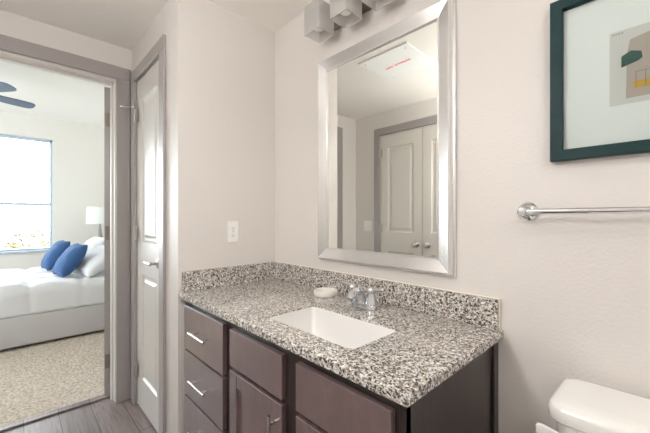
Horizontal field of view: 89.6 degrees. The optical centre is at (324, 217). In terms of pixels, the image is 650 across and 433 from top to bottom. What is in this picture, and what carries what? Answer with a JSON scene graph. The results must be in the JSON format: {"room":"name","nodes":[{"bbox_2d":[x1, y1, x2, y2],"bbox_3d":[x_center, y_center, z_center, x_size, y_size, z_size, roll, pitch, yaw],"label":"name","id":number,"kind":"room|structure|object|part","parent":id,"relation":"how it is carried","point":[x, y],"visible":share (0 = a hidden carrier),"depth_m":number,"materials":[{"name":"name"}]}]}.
{"room":"bathroom","nodes":[
{"label":"bathroom","id":0,"kind":"room"},
{"bbox_2d":[0,110,103,269],"bbox_3d":[-5.088,-0.106,4.007,4.560,2.740,0.140,0,0,-44],"label":"wall","id":1,"kind":"structure","parent":0,"point":[77,148],"depth_m":5.01,"materials":[{"name":"white paint"}]},
{"bbox_2d":[0,134,51,253],"bbox_3d":[-4.542,-0.330,4.496,1.285,1.662,0.165,0,0,-44],"label":"window","id":2,"kind":"structure","parent":1,"relation":"in","point":[45,249],"depth_m":4.78,"materials":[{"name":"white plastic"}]},
{"bbox_3d":[-4.514,0.488,4.467,1.285,0.026,0.085,0,0,-44],"label":"sill","id":3,"kind":"part","parent":2,"relation":"part of","materials":[{"name":"white plastic"}]},
{"bbox_3d":[-4.574,-0.196,4.530,1.165,0.040,0.050,0,0,-44],"label":"meeting rail","id":4,"kind":"part","parent":2,"relation":"part of","materials":[{"name":"white plastic"}]},
{"bbox_2d":[0,61,109,126],"bbox_3d":[-3.767,-1.536,2.621,4.760,0.120,3.989,0,0,-44],"label":"ceiling","id":5,"kind":"structure","parent":0,"point":[54,96],"depth_m":3.95,"materials":[{"name":"white paint"}]},
{"bbox_2d":[0,82,34,107],"bbox_3d":[-3.377,-1.271,3.053,1.017,0.410,0.985,0,0,-44],"label":"ceiling fan","id":6,"kind":"object","parent":5,"relation":"hanging from","point":[4,87],"visible":1,"depth_m":3.30,"materials":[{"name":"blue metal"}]},
{"bbox_3d":[-3.023,-1.186,2.982,0.398,0.037,0.139,0,0,8],"label":"blade","id":7,"kind":"part","parent":6,"relation":"part of","materials":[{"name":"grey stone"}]},
{"bbox_3d":[-3.203,-1.186,3.324,0.139,0.037,0.398,0,0,26],"label":"blade","id":8,"kind":"part","parent":6,"relation":"part of","materials":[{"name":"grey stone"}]},
{"bbox_2d":[0,394,109,431],"bbox_3d":[-1.808,1.258,2.053,0.785,0.012,0.055,0,0,-44],"label":"trim","id":9,"kind":"structure","parent":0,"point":[101,397],"depth_m":2.10,"materials":[{"name":"plastic"}]},
{"bbox_2d":[0,9,131,384],"bbox_3d":[-2.502,-0.106,1.292,4.560,2.740,0.120,0,0,-44],"label":"wall","id":10,"kind":"structure","parent":0,"point":[13,25],"depth_m":2.06,"materials":[{"name":"white paint"}]},
{"bbox_2d":[0,34,129,402],"bbox_3d":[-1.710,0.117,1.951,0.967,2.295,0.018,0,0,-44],"label":"trim","id":11,"kind":"structure","parent":10,"relation":"attached to","point":[7,43],"depth_m":2.24,"materials":[{"name":"grey paint"}]},
{"bbox_2d":[104,87,109,394],"bbox_3d":[-1.733,0.165,2.628,0.045,2.174,0.819,0,0,-32],"label":"door","id":12,"kind":"structure","parent":10,"relation":"in","point":[106,89],"depth_m":2.31,"materials":[{"name":"grey paint"}]},
{"bbox_2d":[0,330,157,432],"bbox_3d":[-2.497,1.311,1.286,4.760,0.106,7.674,0,0,-44],"label":"floor","id":13,"kind":"structure","parent":0,"point":[38,378],"depth_m":2.38,"materials":[{"name":"beige carpet"}]},
{"bbox_2d":[0,303,103,349],"bbox_3d":[-3.321,0.701,3.768,2.270,1.114,1.555,0,0,-44],"label":"bed","id":14,"kind":"object","parent":13,"relation":"on","point":[17,331],"visible":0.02,"depth_m":3.27,"materials":[{"name":"grey fabric"}]},
{"bbox_2d":[0,266,103,318],"bbox_3d":[-3.360,0.791,3.730,2.023,0.306,1.532,0,0,-44],"label":"comforter","id":15,"kind":"object","parent":14,"relation":"on","point":[34,290],"visible":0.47,"depth_m":3.34,"materials":[{"name":"white fabric"}]},
{"bbox_2d":[41,240,70,270],"bbox_3d":[-3.387,0.469,4.116,0.360,0.349,0.278,0,0,40],"label":"throw cushion","id":16,"kind":"object","parent":15,"relation":"on","point":[56,250],"visible":0.73,"depth_m":4.01,"materials":[{"name":"blue fabric"}]},
{"bbox_2d":[52,243,87,276],"bbox_3d":[-2.882,0.474,3.700,0.360,0.344,0.279,0,0,38],"label":"throw cushion","id":17,"kind":"object","parent":15,"relation":"on","point":[73,255],"visible":1,"depth_m":3.60,"materials":[{"name":"blue fabric"}]},
{"bbox_2d":[72,245,103,277],"bbox_3d":[-2.705,0.505,3.868,0.600,0.329,0.364,0,0,36],"label":"bed pillow","id":18,"kind":"object","parent":15,"relation":"on","point":[92,264],"visible":0.62,"depth_m":3.69,"materials":[{"name":"white fabric"}]},
{"bbox_2d":[83,237,103,253],"bbox_3d":[-3.174,0.438,4.402,0.600,0.350,0.345,0,0,42],"label":"bed pillow","id":19,"kind":"object","parent":15,"relation":"on","point":[93,242],"visible":0.26,"depth_m":4.28,"materials":[{"name":"white fabric"}]},
{"bbox_2d":[185,301,497,432],"bbox_3d":[-0.086,0.837,1.377,0.616,0.854,1.315,0,0,-44],"label":"vanity cabinet","id":20,"kind":"object","parent":13,"relation":"on","point":[237,380],"visible":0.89,"depth_m":1.05,"materials":[{"name":"brown wood"}]},
{"bbox_3d":[-0.564,0.758,1.461,0.040,0.012,0.165,0,0,-44],"label":"bar pull","id":21,"kind":"part","parent":20,"relation":"part of","materials":[{"name":"silver metal"}]},
{"bbox_3d":[-0.564,0.534,1.461,0.040,0.012,0.165,0,0,-44],"label":"bar pull","id":22,"kind":"part","parent":20,"relation":"part of","materials":[{"name":"silver metal"}]},
{"bbox_3d":[-0.554,0.999,1.494,0.020,0.230,0.415,0,0,-44],"label":"drawer","id":23,"kind":"part","parent":20,"relation":"part of","materials":[{"name":"brown wood"}]},
{"bbox_3d":[-0.554,0.766,1.494,0.020,0.215,0.415,0,0,-44],"label":"drawer","id":24,"kind":"part","parent":20,"relation":"part of","materials":[{"name":"brown wood"}]},
{"bbox_3d":[-0.554,0.542,1.494,0.020,0.213,0.415,0,0,-44],"label":"drawer","id":25,"kind":"part","parent":20,"relation":"part of","materials":[{"name":"brown wood"}]},
{"bbox_3d":[-0.252,0.513,1.177,0.020,0.144,0.348,0,0,-44],"label":"false drawer","id":26,"kind":"part","parent":20,"relation":"part of","materials":[{"name":"brown wood"}]},
{"bbox_3d":[-0.252,0.868,1.177,0.020,0.532,0.348,0,0,-44],"label":"door","id":27,"kind":"part","parent":20,"relation":"part of","materials":[{"name":"brown wood"}]},
{"bbox_3d":[-0.169,0.714,1.046,0.040,0.170,0.012,0,0,-44],"label":"bar pull","id":28,"kind":"part","parent":20,"relation":"part of","materials":[{"name":"silver metal"}]},
{"bbox_3d":[0.037,0.868,0.873,0.020,0.532,0.345,0,0,-44],"label":"door","id":29,"kind":"part","parent":20,"relation":"part of","materials":[{"name":"brown wood"}]},
{"bbox_2d":[179,262,503,407],"bbox_3d":[-0.070,0.342,1.382,0.590,0.132,1.331,0,0,-44],"label":"countertop","id":30,"kind":"structure","parent":20,"relation":"on","point":[439,332],"depth_m":1.18,"materials":[{"name":"stone"}]},
{"bbox_2d":[314,287,336,297],"bbox_3d":[0.003,0.364,1.591,0.114,0.027,0.114,0,0,-44],"label":"soap dish","id":31,"kind":"object","parent":30,"relation":"on","point":[323,292],"visible":1,"depth_m":1.56,"materials":[{"name":"white ceramic"}]},
{"bbox_2d":[271,307,395,348],"bbox_3d":[0.014,0.458,1.173,0.276,0.153,0.481,0,0,-44],"label":"sink","id":32,"kind":"object","parent":30,"relation":"in","point":[342,330],"visible":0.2,"depth_m":1.28,"materials":[{"name":"white ceramic"}]},
{"bbox_2d":[341,280,384,310],"bbox_3d":[0.132,0.329,1.361,0.122,0.098,0.236,0,0,-44],"label":"faucet","id":33,"kind":"object","parent":30,"relation":"on","point":[357,298],"visible":1,"depth_m":1.34,"materials":[{"name":"silver metal"}]},
{"bbox_3d":[0.101,0.292,1.440,0.020,0.024,0.079,0,0,-44],"label":"lever","id":34,"kind":"part","parent":33,"relation":"part of","materials":[{"name":"silver metal"}]},
{"bbox_3d":[0.119,0.322,1.419,0.051,0.073,0.051,0,0,-44],"label":"handle","id":35,"kind":"part","parent":33,"relation":"part of","materials":[{"name":"silver metal"}]},
{"bbox_3d":[0.131,0.326,1.360,0.120,0.071,0.048,0,0,-44],"label":"spout","id":36,"kind":"part","parent":33,"relation":"part of","materials":[{"name":"silver metal"}]},
{"bbox_3d":[0.155,0.367,1.382,0.052,0.022,0.156,0,0,-44],"label":"plate","id":37,"kind":"part","parent":33,"relation":"part of","materials":[{"name":"silver metal"}]},
{"bbox_3d":[0.190,0.322,1.345,0.051,0.073,0.051,0,0,-44],"label":"handle","id":38,"kind":"part","parent":33,"relation":"part of","materials":[{"name":"silver metal"}]},
{"bbox_3d":[0.209,0.292,1.326,0.020,0.024,0.079,0,0,-44],"label":"lever","id":39,"kind":"part","parent":33,"relation":"part of","materials":[{"name":"silver metal"}]},
{"bbox_3d":[0.037,0.513,0.873,0.020,0.144,0.345,0,0,-44],"label":"false drawer","id":40,"kind":"part","parent":20,"relation":"part of","materials":[{"name":"brown wood"}]},
{"bbox_3d":[0.378,0.837,0.933,0.556,0.854,0.018,0,0,-44],"label":"panel","id":41,"kind":"part","parent":20,"relation":"part of","materials":[{"name":"brown wood"}]},
{"bbox_2d":[536,378,649,432],"bbox_3d":[0.610,0.862,0.567,0.688,0.804,0.477,0,0,-44],"label":"toilet","id":42,"kind":"object","parent":13,"relation":"on","point":[576,405],"visible":1,"depth_m":0.80,"materials":[{"name":"white ceramic"}]},
{"bbox_3d":[0.571,0.533,0.791,0.028,0.037,0.098,0,0,-44],"label":"flush lever","id":43,"kind":"part","parent":42,"relation":"part of","materials":[{"name":"white ceramic"}]},
{"bbox_3d":[0.791,0.691,0.731,0.194,0.367,0.436,0,0,-44],"label":"tank","id":44,"kind":"part","parent":42,"relation":"part of","materials":[{"name":"white ceramic"}]},
{"bbox_3d":[-3.416,0.971,5.124,0.478,0.574,0.460,0,0,-44],"label":"nightstand","id":45,"kind":"object","parent":13,"relation":"on","visible":0},
{"bbox_2d":[86,206,103,236],"bbox_3d":[-3.471,0.249,5.044,0.356,0.870,0.356,0,0,-44],"label":"table lamp","id":46,"kind":"object","parent":45,"relation":"on","point":[94,215],"visible":0.57,"depth_m":4.89,"materials":[{"name":"grey fabric"}]},
{"bbox_3d":[-3.471,-0.034,5.044,0.356,0.255,0.356,0,0,-44],"label":"lamp shade","id":47,"kind":"part","parent":46,"relation":"part of","materials":[{"name":"white fabric"}]},
{"bbox_2d":[132,0,170,432],"bbox_3d":[-1.050,0.044,2.051,0.100,2.440,0.785,0,0,-44],"label":"wall","id":48,"kind":"structure","parent":0,"point":[161,25],"depth_m":1.77,"materials":[{"name":"white paint"}]},
{"bbox_2d":[120,59,158,432],"bbox_3d":[-1.128,0.169,2.019,0.134,2.171,0.547,0,0,-44],"label":"door","id":49,"kind":"structure","parent":48,"relation":"in","point":[148,85],"depth_m":2.05,"materials":[{"name":"white paint"}]},
{"bbox_3d":[-1.003,0.264,1.893,0.059,0.062,0.136,0,0,-44],"label":"lever","id":50,"kind":"part","parent":49,"relation":"part of","materials":[{"name":"silver metal"}]},
{"bbox_2d":[131,34,165,432],"bbox_3d":[-1.101,0.134,2.019,0.018,2.260,0.665,0,0,-44],"label":"trim","id":51,"kind":"structure","parent":48,"relation":"attached to","point":[159,49],"depth_m":1.81,"materials":[{"name":"grey paint"}]},
{"bbox_2d":[0,0,313,49],"bbox_3d":[-0.280,-1.236,0.712,2.022,0.120,3.785,0,0,-44],"label":"ceiling","id":52,"kind":"structure","parent":0,"point":[122,23],"depth_m":1.88,"materials":[{"name":"white paint"}]},
{"bbox_2d":[171,0,274,432],"bbox_3d":[-0.565,0.044,1.901,0.595,2.440,0.100,0,0,-44],"label":"wall","id":53,"kind":"structure","parent":0,"point":[223,61],"depth_m":1.80,"materials":[{"name":"white paint"}]},
{"bbox_2d":[227,221,237,242],"bbox_3d":[-0.525,0.081,1.865,0.070,0.120,0.007,0,0,-44],"label":"wall outlet","id":54,"kind":"object","parent":53,"relation":"attached to","point":[232,226],"visible":1,"depth_m":1.86,"materials":[{"name":"white plastic"}]},
{"bbox_2d":[275,0,649,432],"bbox_3d":[0.374,-0.106,1.418,0.100,2.740,3.905,0,0,-44],"label":"wall","id":55,"kind":"structure","parent":0,"point":[573,290],"depth_m":1.07,"materials":[{"name":"white paint"}]},
{"bbox_2d":[304,0,394,42],"bbox_3d":[0.174,-0.971,1.431,0.170,0.160,0.720,0,0,-44],"label":"vanity light","id":56,"kind":"object","parent":55,"relation":"attached to","point":[321,18],"visible":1,"depth_m":1.53,"materials":[{"name":"white glass"}]},
{"bbox_3d":[-0.029,-0.959,1.598,0.107,0.135,0.107,0,0,-44],"label":"lamp shade","id":57,"kind":"part","parent":56,"relation":"part of","materials":[{"name":"white glass"}]},
{"bbox_3d":[0.095,-0.959,1.469,0.107,0.135,0.107,0,0,-44],"label":"lamp shade","id":58,"kind":"part","parent":56,"relation":"part of","materials":[{"name":"white glass"}]},
{"bbox_3d":[0.095,-0.956,1.469,0.058,0.085,0.058,0,0,-44],"label":"bulb","id":59,"kind":"part","parent":56,"relation":"part of","materials":[{"name":"white glass"}]},
{"bbox_3d":[0.218,-0.959,1.339,0.107,0.135,0.107,0,0,-44],"label":"lamp shade","id":60,"kind":"part","parent":56,"relation":"part of","materials":[{"name":"white glass"}]},
{"bbox_2d":[275,262,498,329],"bbox_3d":[0.139,0.328,1.576,0.019,0.101,1.298,0,0,-44],"label":"backsplash","id":61,"kind":"structure","parent":55,"relation":"attached to","point":[472,309],"depth_m":1.33,"materials":[{"name":"stone"}]},
{"bbox_2d":[318,0,456,277],"bbox_3d":[0.222,-0.303,1.478,0.037,1.052,0.745,0,0,-44],"label":"wall mirror","id":62,"kind":"object","parent":55,"relation":"attached to","point":[387,101],"visible":1,"depth_m":1.41,"materials":[{"name":"silver metal"}]},
{"bbox_2d":[328,21,436,257],"bbox_3d":[0.229,-0.303,1.484,0.012,0.920,0.613,0,0,-44],"label":"mirror glass","id":63,"kind":"object","parent":62,"relation":"attached to","point":[382,96],"depth_m":1.43,"materials":[{"name":"clear"}]},
{"bbox_2d":[517,202,649,220],"bbox_3d":[0.835,-0.019,0.806,0.076,0.062,0.667,0,0,-44],"label":"towel bar","id":64,"kind":"object","parent":55,"relation":"attached to","point":[527,211],"visible":1,"depth_m":0.92,"materials":[{"name":"silver metal"}]},
{"bbox_3d":[0.626,-0.019,1.025,0.076,0.062,0.062,0,0,-44],"label":"post","id":65,"kind":"part","parent":64,"relation":"part of","materials":[{"name":"silver metal"}]},
{"bbox_2d":[550,0,649,161],"bbox_3d":[0.851,-0.407,0.822,0.028,0.476,0.475,0,0,-44],"label":"framed print","id":66,"kind":"object","parent":55,"relation":"attached to","point":[600,49],"visible":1,"depth_m":0.92,"materials":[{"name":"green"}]},
{"label":"outside","id":67,"kind":"structure","parent":0,"visible":0},
{"bbox_2d":[0,241,47,249],"bbox_3d":[-30.529,4.514,33.797,120.000,0.100,72.376,0,0,-44],"label":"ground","id":68,"kind":"structure","parent":67,"point":[20,243],"depth_m":54.26,"materials":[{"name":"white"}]},
{"bbox_2d":[0,235,16,248],"bbox_3d":[-18.450,2.650,17.903,2.937,3.639,2.863,0,0,-44],"label":"tree","id":69,"kind":"object","parent":68,"relation":"on","point":[2,237],"visible":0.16,"depth_m":18.33,"materials":[{"name":"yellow plant"}]},
{"bbox_2d":[3,229,49,248],"bbox_3d":[-19.756,2.615,22.247,3.358,3.710,3.204,0,0,-44],"label":"tree","id":70,"kind":"object","parent":68,"relation":"on","point":[32,235],"visible":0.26,"depth_m":21.94,"materials":[{"name":"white plant"}]},
{"bbox_2d":[32,240,49,247],"bbox_3d":[-11.939,2.694,14.446,2.631,3.552,2.738,0,0,-44],"label":"tree","id":71,"kind":"object","parent":68,"relation":"on","point":[43,244],"visible":0.06,"depth_m":14.09,"materials":[{"name":"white plant"}]}
]}

